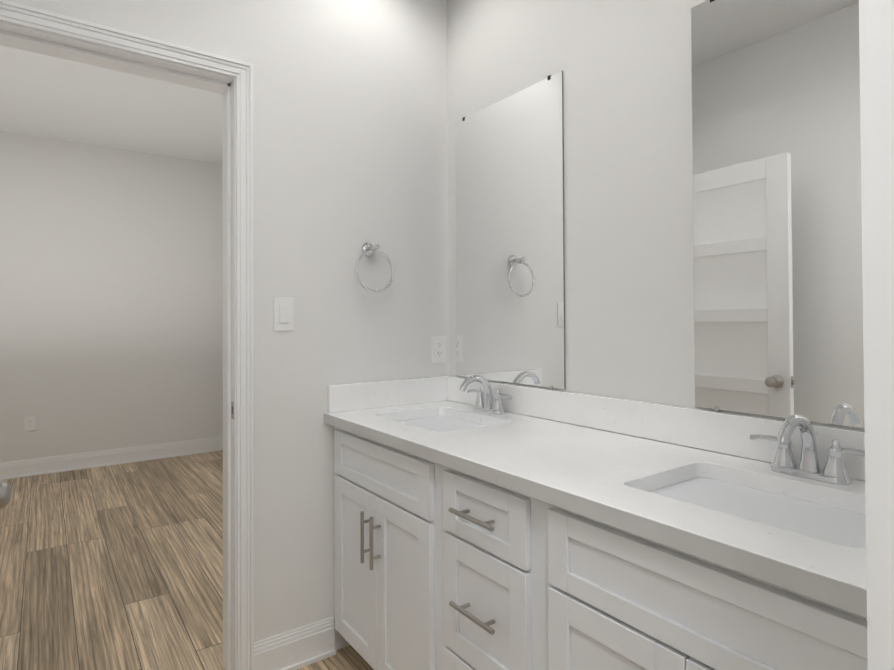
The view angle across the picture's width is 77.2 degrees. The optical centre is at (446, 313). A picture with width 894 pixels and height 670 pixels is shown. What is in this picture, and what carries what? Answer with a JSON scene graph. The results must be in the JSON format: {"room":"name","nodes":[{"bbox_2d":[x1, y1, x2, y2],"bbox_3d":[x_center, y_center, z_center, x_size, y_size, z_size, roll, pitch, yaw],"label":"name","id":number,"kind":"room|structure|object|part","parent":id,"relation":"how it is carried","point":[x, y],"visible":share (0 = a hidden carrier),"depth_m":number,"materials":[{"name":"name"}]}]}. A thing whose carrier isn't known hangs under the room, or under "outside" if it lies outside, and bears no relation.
{"room":"bathroom","nodes":[
{"label":"bathroom","id":0,"kind":"room"},
{"bbox_2d":[0,480,10,508],"bbox_3d":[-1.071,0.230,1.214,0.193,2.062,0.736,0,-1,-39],"label":"door knob","id":1,"kind":"object","parent":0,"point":[5,492],"depth_m":1.02,"materials":[{"name":"silver metal"}]},
{"bbox_2d":[0,45,221,163],"bbox_3d":[-1.424,-1.532,1.704,3.440,0.060,7.260,0,-1,-36],"label":"ceiling","id":2,"kind":"structure","parent":0,"point":[47,96],"depth_m":4.02,"materials":[{"name":"white paint"}]},
{"bbox_2d":[0,131,222,462],"bbox_3d":[-3.501,-0.069,4.586,3.440,2.780,0.120,0,-1,-36],"label":"wall","id":3,"kind":"structure","parent":0,"point":[111,298],"depth_m":4.89,"materials":[{"name":"white paint"}]},
{"bbox_2d":[24,416,34,430],"bbox_3d":[-3.399,0.897,4.565,0.072,0.116,0.007,0,-1,-36],"label":"outlet","id":4,"kind":"object","parent":3,"relation":"attached to","point":[29,423],"visible":1,"depth_m":4.56,"materials":[{"name":"white plastic"}]},
{"bbox_2d":[0,436,222,479],"bbox_3d":[-3.440,1.253,4.521,3.170,0.134,0.024,0,-1,-36],"label":"baseboard","id":5,"kind":"structure","parent":3,"relation":"attached to","point":[63,463],"depth_m":4.86,"materials":[{"name":"white wood"}]},
{"bbox_2d":[0,450,373,669],"bbox_3d":[-1.409,1.308,1.672,3.440,0.060,7.260,0,-1,-36],"label":"floor","id":6,"kind":"structure","parent":0,"point":[116,567],"depth_m":2.82,"materials":[{"name":"wood"}]},
{"bbox_2d":[324,419,867,669],"bbox_3d":[0.301,0.834,1.524,0.596,0.867,1.826,0,-1,-36],"label":"bathroom vanity","id":7,"kind":"object","parent":6,"relation":"on","point":[483,530],"depth_m":1.26,"materials":[{"name":"white paint"}]},
{"bbox_2d":[324,399,866,606],"bbox_3d":[0.297,0.381,1.527,0.559,0.038,1.826,0,-1,-36],"label":"countertop","id":8,"kind":"structure","parent":7,"relation":"on","point":[608,474],"depth_m":1.25,"materials":[{"name":"white stone"}]},
{"bbox_2d":[396,411,483,430],"bbox_3d":[-0.020,0.481,1.984,0.365,0.173,0.480,0,-1,-36],"label":"sink","id":9,"kind":"object","parent":8,"relation":"in","point":[438,420],"depth_m":2.12,"materials":[{"name":"white ceramic"}]},
{"bbox_2d":[456,375,515,414],"bbox_3d":[0.114,0.299,2.083,0.165,0.141,0.252,0,-1,-36],"label":"faucet","id":10,"kind":"object","parent":8,"relation":"on","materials":[{"name":"silver metal"}]},
{"bbox_2d":[648,471,865,546],"bbox_3d":[0.617,0.468,1.099,0.365,0.173,0.480,0,-1,-36],"label":"sink","id":11,"kind":"object","parent":8,"relation":"in","point":[836,519],"depth_m":1.15,"materials":[{"name":"white ceramic"}]},
{"bbox_2d":[748,414,864,486],"bbox_3d":[0.751,0.286,1.198,0.165,0.141,0.252,0,-1,-36],"label":"faucet","id":12,"kind":"object","parent":8,"relation":"on","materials":[{"name":"silver metal"}]},
{"bbox_2d":[6,0,448,649],"bbox_3d":[-0.810,-0.112,1.959,1.900,2.780,0.152,0,-1,-36],"label":"wall","id":13,"kind":"structure","parent":0,"point":[350,128],"depth_m":2.11,"materials":[{"name":"white paint"}]},
{"bbox_2d":[0,0,253,669],"bbox_3d":[-1.071,0.206,1.767,0.849,2.143,0.201,0,-1,-36],"label":"door frame","id":14,"kind":"structure","parent":13,"relation":"attached to","point":[32,29],"depth_m":1.92,"materials":[{"name":"white wood"}]},
{"bbox_2d":[274,297,293,330],"bbox_3d":[-0.587,0.002,2.017,0.072,0.120,0.010,0,-1,-36],"label":"switch plate","id":15,"kind":"object","parent":13,"relation":"attached to","point":[283,313],"visible":1,"depth_m":2.02,"materials":[{"name":"white plastic"}]},
{"bbox_2d":[254,616,335,669],"bbox_3d":[-0.546,1.211,2.021,0.303,0.134,0.024,0,-1,-36],"label":"baseboard","id":16,"kind":"structure","parent":13,"relation":"attached to","point":[302,646],"depth_m":2.02,"materials":[{"name":"white wood"}]},
{"bbox_2d":[355,243,393,292],"bbox_3d":[-0.289,-0.180,2.188,0.169,0.203,0.085,0,-1,-36],"label":"towel ring","id":17,"kind":"object","parent":13,"relation":"attached to","point":[369,249],"visible":1,"depth_m":2.18,"materials":[{"name":"silver metal"}]},
{"bbox_2d":[328,376,447,410],"bbox_3d":[-0.225,0.322,2.266,0.544,0.103,0.019,0,-1,-36],"label":"backsplash","id":18,"kind":"structure","parent":13,"relation":"attached to","point":[350,396],"depth_m":2.24,"materials":[{"name":"white stone"}]},
{"bbox_2d":[432,336,445,362],"bbox_3d":[-0.033,0.154,2.415,0.072,0.116,0.007,0,-1,-36],"label":"outlet","id":19,"kind":"object","parent":13,"relation":"attached to","point":[438,349],"visible":1,"depth_m":2.41,"materials":[{"name":"white plastic"}]},
{"bbox_2d":[447,0,864,481],"bbox_3d":[0.969,-0.130,1.207,0.128,2.780,3.452,0,-1,-36],"label":"wall","id":20,"kind":"structure","parent":0,"point":[777,241],"depth_m":1.61,"materials":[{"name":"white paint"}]},
{"bbox_3d":[0.218,-0.281,2.149,0.007,1.092,0.610,0,-1,-36],"label":"mirror","id":21,"kind":"part","parent":20,"relation":"part of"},
{"bbox_2d":[448,376,864,478],"bbox_3d":[0.532,0.311,1.698,0.020,0.103,1.826,0,-1,-36],"label":"backsplash","id":22,"kind":"structure","parent":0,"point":[710,430],"depth_m":1.60,"materials":[{"name":"white stone"}]},
{"bbox_2d":[859,0,893,669],"bbox_3d":[0.720,-0.135,0.639,0.957,2.780,0.120,0,-1,-36],"label":"wall","id":23,"kind":"structure","parent":0,"point":[876,36],"depth_m":0.41,"materials":[{"name":"white paint"}]}
]}

